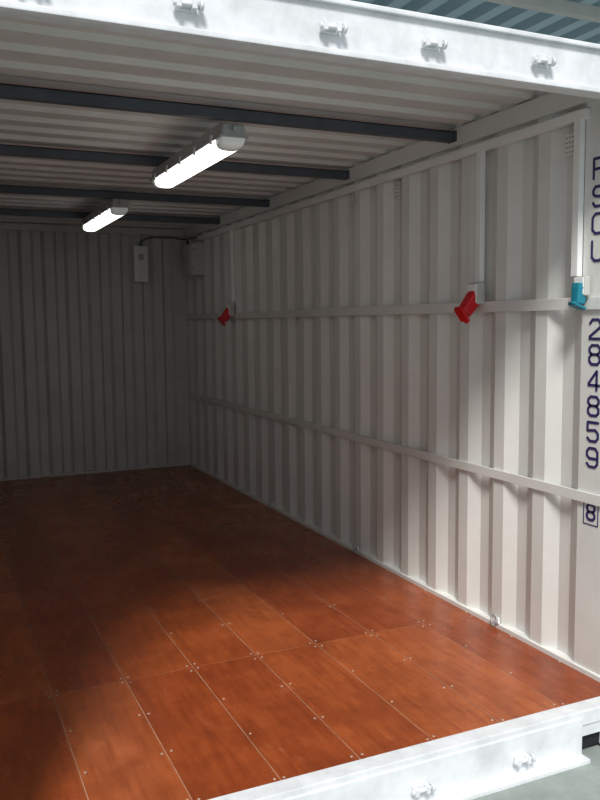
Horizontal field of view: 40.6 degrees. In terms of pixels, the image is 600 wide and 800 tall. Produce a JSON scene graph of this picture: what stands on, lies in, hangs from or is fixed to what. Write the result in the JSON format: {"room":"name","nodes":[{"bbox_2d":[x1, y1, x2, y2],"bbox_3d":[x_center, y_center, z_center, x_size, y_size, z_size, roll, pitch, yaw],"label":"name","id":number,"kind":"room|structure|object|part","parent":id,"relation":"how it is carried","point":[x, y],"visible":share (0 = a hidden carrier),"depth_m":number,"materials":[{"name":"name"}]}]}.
{"room":"shipping container interior","nodes":[
{"label":"shipping container interior","id":0,"kind":"room"},
{"bbox_2d":[0,222,189,477],"bbox_3d":[-2.287,-0.435,8.095,2.452,2.620,0.042,-3,6,-24],"label":"wall","id":1,"kind":"structure","parent":0,"point":[94,359],"depth_m":8.16,"materials":[{"name":"white metal"}]},
{"bbox_2d":[0,223,183,235],"bbox_3d":[-2.295,-1.681,7.968,2.392,0.065,0.052,-3,6,-24],"label":"trim","id":2,"kind":"structure","parent":1,"relation":"attached to","point":[3,226],"depth_m":8.03,"materials":[{"name":"grey paint"}]},
{"bbox_2d":[0,463,188,480],"bbox_3d":[-2.272,0.804,8.207,2.392,0.152,0.050,-3,6,-24],"label":"baseboard","id":3,"kind":"structure","parent":1,"relation":"attached to","point":[173,464],"depth_m":8.26,"materials":[{"name":"grey paint"}]},
{"bbox_2d":[132,246,147,281],"bbox_3d":[-1.621,-1.379,8.236,0.140,0.360,0.098,-3,6,-24],"label":"switch box","id":4,"kind":"object","parent":1,"relation":"attached to","point":[139,253],"visible":1,"depth_m":8.20,"materials":[{"name":"white plastic"}]},
{"bbox_2d":[140,236,196,245],"bbox_3d":[-1.321,-1.603,8.114,0.463,0.103,0.448,-3,6,-24],"label":"power cable","id":5,"kind":"object","parent":4,"relation":"attached to","point":[153,236],"visible":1,"depth_m":8.27,"materials":[{"name":"black rubber"}]},
{"bbox_2d":[0,16,540,228],"bbox_3d":[-1.068,-1.488,5.293,2.472,0.024,5.970,-3,6,-24],"label":"ceiling","id":6,"kind":"structure","parent":0,"point":[32,53],"depth_m":3.76,"materials":[{"name":"white paint"}]},
{"bbox_2d":[80,198,129,231],"bbox_3d":[-1.555,-1.448,6.414,0.146,0.112,1.309,-3,6,-24],"label":"fluorescent light","id":7,"kind":"object","parent":6,"relation":"attached to","point":[113,209],"visible":1,"depth_m":6.13,"materials":[{"name":"white plastic"}]},
{"bbox_2d":[0,208,219,224],"bbox_3d":[-1.819,-1.579,6.933,2.368,0.054,0.070,-3,6,-24],"label":"crossbar","id":8,"kind":"object","parent":6,"relation":"attached to","point":[3,211],"depth_m":7.04,"materials":[{"name":"black metal"}]},
{"bbox_2d":[0,185,269,207],"bbox_3d":[-1.328,-1.482,5.864,2.368,0.054,0.070,-3,6,-24],"label":"crossbar","id":9,"kind":"object","parent":6,"relation":"attached to","point":[11,189],"depth_m":5.89,"materials":[{"name":"black metal"}]},
{"bbox_2d":[0,144,348,179],"bbox_3d":[-0.778,-1.373,4.669,2.368,0.054,0.070,-3,6,-24],"label":"crossbar","id":10,"kind":"object","parent":6,"relation":"attached to","point":[7,150],"depth_m":4.60,"materials":[{"name":"black metal"}]},
{"bbox_2d":[150,122,248,187],"bbox_3d":[-0.556,-1.249,4.230,0.146,0.112,1.289,-3,6,-24],"label":"fluorescent light","id":11,"kind":"object","parent":6,"relation":"attached to","point":[224,139],"visible":1,"depth_m":3.97,"materials":[{"name":"white plastic"}]},
{"bbox_2d":[0,83,456,143],"bbox_3d":[-0.300,-1.278,3.630,2.368,0.054,0.070,-3,6,-24],"label":"crossbar","id":12,"kind":"object","parent":6,"relation":"attached to","point":[7,91],"depth_m":3.58,"materials":[{"name":"black metal"}]},
{"bbox_2d":[0,465,599,799],"bbox_3d":[-1.027,1.027,5.497,2.392,0.060,5.950,-3,6,-24],"label":"floor","id":13,"kind":"structure","parent":0,"point":[214,754],"depth_m":3.73,"materials":[{"name":"brown wood"}]},
{"bbox_2d":[0,0,599,98],"bbox_3d":[0.194,-1.142,2.561,2.392,0.174,0.145,-3,6,-24],"label":"header beam","id":14,"kind":"structure","parent":0,"point":[377,36],"depth_m":2.49,"materials":[{"name":"white metal"}]},
{"bbox_2d":[172,0,203,12],"bbox_3d":[-0.312,-1.096,2.249,0.086,0.029,0.036,-3,6,-24],"label":"tie-down lug","id":15,"kind":"object","parent":14,"relation":"attached to","point":[191,6],"visible":1,"depth_m":2.24,"materials":[{"name":"white paint"}]},
{"bbox_2d":[319,20,347,34],"bbox_3d":[0.097,-1.118,2.435,0.086,0.029,0.036,-3,6,-24],"label":"tie-down lug","id":16,"kind":"object","parent":14,"relation":"attached to","point":[325,27],"visible":1,"depth_m":2.43,"materials":[{"name":"white paint"}]},
{"bbox_2d":[421,37,447,50],"bbox_3d":[0.424,-1.136,2.584,0.086,0.029,0.036,-3,6,-24],"label":"tie-down lug","id":17,"kind":"object","parent":14,"relation":"attached to","point":[426,43],"visible":1,"depth_m":2.58,"materials":[{"name":"white paint"}]},
{"bbox_2d":[532,55,555,66],"bbox_3d":[0.829,-1.157,2.768,0.086,0.029,0.036,-3,6,-24],"label":"tie-down lug","id":18,"kind":"object","parent":14,"relation":"attached to","point":[537,60],"visible":1,"depth_m":2.76,"materials":[{"name":"white paint"}]},
{"bbox_2d":[185,91,599,675],"bbox_3d":[0.073,-0.245,5.865,0.033,2.620,5.990,-3,6,-24],"label":"wall","id":19,"kind":"structure","parent":0,"point":[509,392],"depth_m":4.40,"materials":[{"name":"white metal"}]},
{"bbox_2d":[182,240,204,276],"bbox_3d":[-1.053,-1.402,7.990,0.142,0.360,0.325,-3,6,-24],"label":"box","id":20,"kind":"object","parent":19,"relation":"attached to","point":[193,253],"visible":1,"depth_m":7.88,"materials":[{"name":"grey plastic"}]},
{"bbox_2d":[217,303,234,325],"bbox_3d":[-0.656,-0.753,7.169,0.139,0.204,0.084,-3,6,-24],"label":"power socket","id":21,"kind":"object","parent":19,"relation":"attached to","point":[229,311],"visible":1,"depth_m":7.14,"materials":[{"name":"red plastic"}]},
{"bbox_3d":[-0.690,-0.692,7.159,0.063,0.086,0.068,-3,6,-24],"label":"lid","id":22,"kind":"part","parent":21,"relation":"part of","materials":[{"name":"red plastic"}]},
{"bbox_2d":[184,93,596,238],"bbox_3d":[0.046,-1.482,5.784,0.062,0.090,5.910,-3,6,-24],"label":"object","id":23,"kind":"structure","parent":19,"relation":"attached to","point":[529,112],"depth_m":4.38,"materials":[{"name":"white paint"}]},
{"bbox_2d":[186,297,599,319],"bbox_3d":[0.049,-0.624,5.819,0.010,0.052,5.970,-3,6,-24],"label":"rail","id":24,"kind":"object","parent":19,"relation":"attached to","point":[591,303],"visible":1,"depth_m":4.47,"materials":[{"name":"white metal"}]},
{"bbox_2d":[197,108,590,301],"bbox_3d":[0.082,-1.060,5.665,0.034,0.671,5.205,-3,6,-24],"label":"cable trunking","id":25,"kind":"object","parent":19,"relation":"attached to","point":[578,118],"visible":0.98,"depth_m":3.92,"materials":[{"name":"white plastic"}]},
{"bbox_2d":[188,392,599,506],"bbox_3d":[0.057,0.182,5.896,0.010,0.046,5.970,-3,6,-24],"label":"rail","id":26,"kind":"object","parent":19,"relation":"attached to","point":[578,495],"visible":1,"depth_m":4.39,"materials":[{"name":"white metal"}]},
{"bbox_2d":[189,463,599,681],"bbox_3d":[0.077,0.992,6.002,0.055,0.152,5.950,-3,6,-24],"label":"baseboard","id":27,"kind":"structure","parent":19,"relation":"attached to","point":[558,655],"depth_m":4.45,"materials":[{"name":"white paint"}]},
{"bbox_2d":[353,543,358,550],"bbox_3d":[0.362,0.958,5.285,0.024,0.052,0.052,-3,6,-24],"label":"ring","id":28,"kind":"object","parent":27,"relation":"attached to","point":[355,546],"visible":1,"depth_m":5.28,"materials":[{"name":"white metal"}]},
{"bbox_2d":[490,613,499,623],"bbox_3d":[0.958,1.076,3.990,0.024,0.052,0.052,-3,6,-24],"label":"ring","id":29,"kind":"object","parent":27,"relation":"attached to","point":[493,618],"visible":1,"depth_m":3.99,"materials":[{"name":"white metal"}]},
{"bbox_2d":[394,182,399,199],"bbox_3d":[0.557,-1.198,4.647,0.006,0.090,0.060,-3,6,-24],"label":"air vent","id":30,"kind":"object","parent":19,"relation":"in","point":[396,185],"visible":1,"depth_m":4.64,"materials":[{"name":"white metal"}]},
{"bbox_2d":[454,282,484,322],"bbox_3d":[0.824,-0.473,3.960,0.132,0.197,0.080,-3,6,-24],"label":"power socket","id":31,"kind":"object","parent":19,"relation":"attached to","point":[474,296],"visible":1,"depth_m":3.94,"materials":[{"name":"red plastic"}]},
{"bbox_3d":[0.791,-0.414,3.950,0.060,0.082,0.065,-3,6,-24],"label":"lid","id":32,"kind":"part","parent":31,"relation":"part of","materials":[{"name":"red plastic"}]},
{"bbox_2d":[565,133,573,156],"bbox_3d":[1.132,-1.069,3.398,0.006,0.090,0.060,-3,6,-24],"label":"air vent","id":33,"kind":"object","parent":19,"relation":"in","point":[569,139],"visible":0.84,"depth_m":3.40,"materials":[{"name":"white metal"}]},
{"bbox_2d":[568,276,589,309],"bbox_3d":[1.144,-0.439,3.334,0.070,0.139,0.060,-3,6,-24],"label":"power socket","id":34,"kind":"object","parent":19,"relation":"attached to","point":[580,290],"visible":1,"depth_m":3.31,"materials":[{"name":"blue plastic"}]},
{"bbox_3d":[1.142,-0.387,3.338,0.066,0.036,0.049,-3,6,-24],"label":"lid","id":35,"kind":"part","parent":34,"relation":"part of","materials":[{"name":"teal plastic"}]},
{"bbox_2d":[583,156,599,526],"bbox_3d":[1.209,-0.227,3.326,0.001,1.510,0.084,-3,6,-24],"label":"lettering","id":36,"kind":"object","parent":19,"relation":"attached to","point":[596,385],"visible":1,"depth_m":3.34},
{"bbox_3d":[1.216,0.470,3.393,0.001,0.110,0.084,-3,6,-24],"label":"check digit frame","id":37,"kind":"part","parent":36,"relation":"part of","materials":[{"name":"paint"}]},
{"bbox_2d":[208,696,599,799],"bbox_3d":[0.238,1.335,2.755,2.392,0.184,0.120,-3,6,-24],"label":"door sill","id":38,"kind":"structure","parent":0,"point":[475,763],"depth_m":2.90,"materials":[{"name":"white paint"}]},
{"bbox_2d":[411,782,435,797],"bbox_3d":[0.423,1.347,2.805,0.086,0.029,0.036,-3,6,-24],"label":"tie-down lug","id":39,"kind":"object","parent":38,"relation":"attached to","point":[422,787],"visible":1,"depth_m":2.80,"materials":[{"name":"white paint"}]},
{"bbox_2d":[513,753,535,766],"bbox_3d":[0.823,1.325,2.987,0.086,0.029,0.036,-3,6,-24],"label":"tie-down lug","id":40,"kind":"object","parent":38,"relation":"attached to","point":[518,760],"visible":1,"depth_m":2.98,"materials":[{"name":"white paint"}]},
{"label":"outside","id":41,"kind":"structure","parent":0,"visible":0},
{"bbox_2d":[473,743,599,799],"bbox_3d":[0.088,1.409,3.598,17.000,0.120,20.000,-3,6,-24],"label":"ground","id":42,"kind":"structure","parent":41,"point":[582,782],"depth_m":2.94,"materials":[{"name":"concrete"}]},
{"bbox_2d":[394,0,599,149],"bbox_3d":[-0.132,-0.562,6.631,7.700,3.230,6.800,-3,6,-24],"label":"frame","id":43,"kind":"object","parent":42,"relation":"on","point":[566,8],"visible":0.02,"depth_m":3.93,"materials":[{"name":"grey metal"}]},
{"bbox_2d":[351,0,599,43],"bbox_3d":[-0.159,-2.194,6.497,7.700,0.047,6.950,-3,6,-24],"label":"warehouse roof","id":44,"kind":"object","parent":43,"relation":"on","point":[478,11],"visible":0.02,"depth_m":4.16,"materials":[{"name":"grey blue-green painted corrugated metal"}]}
]}

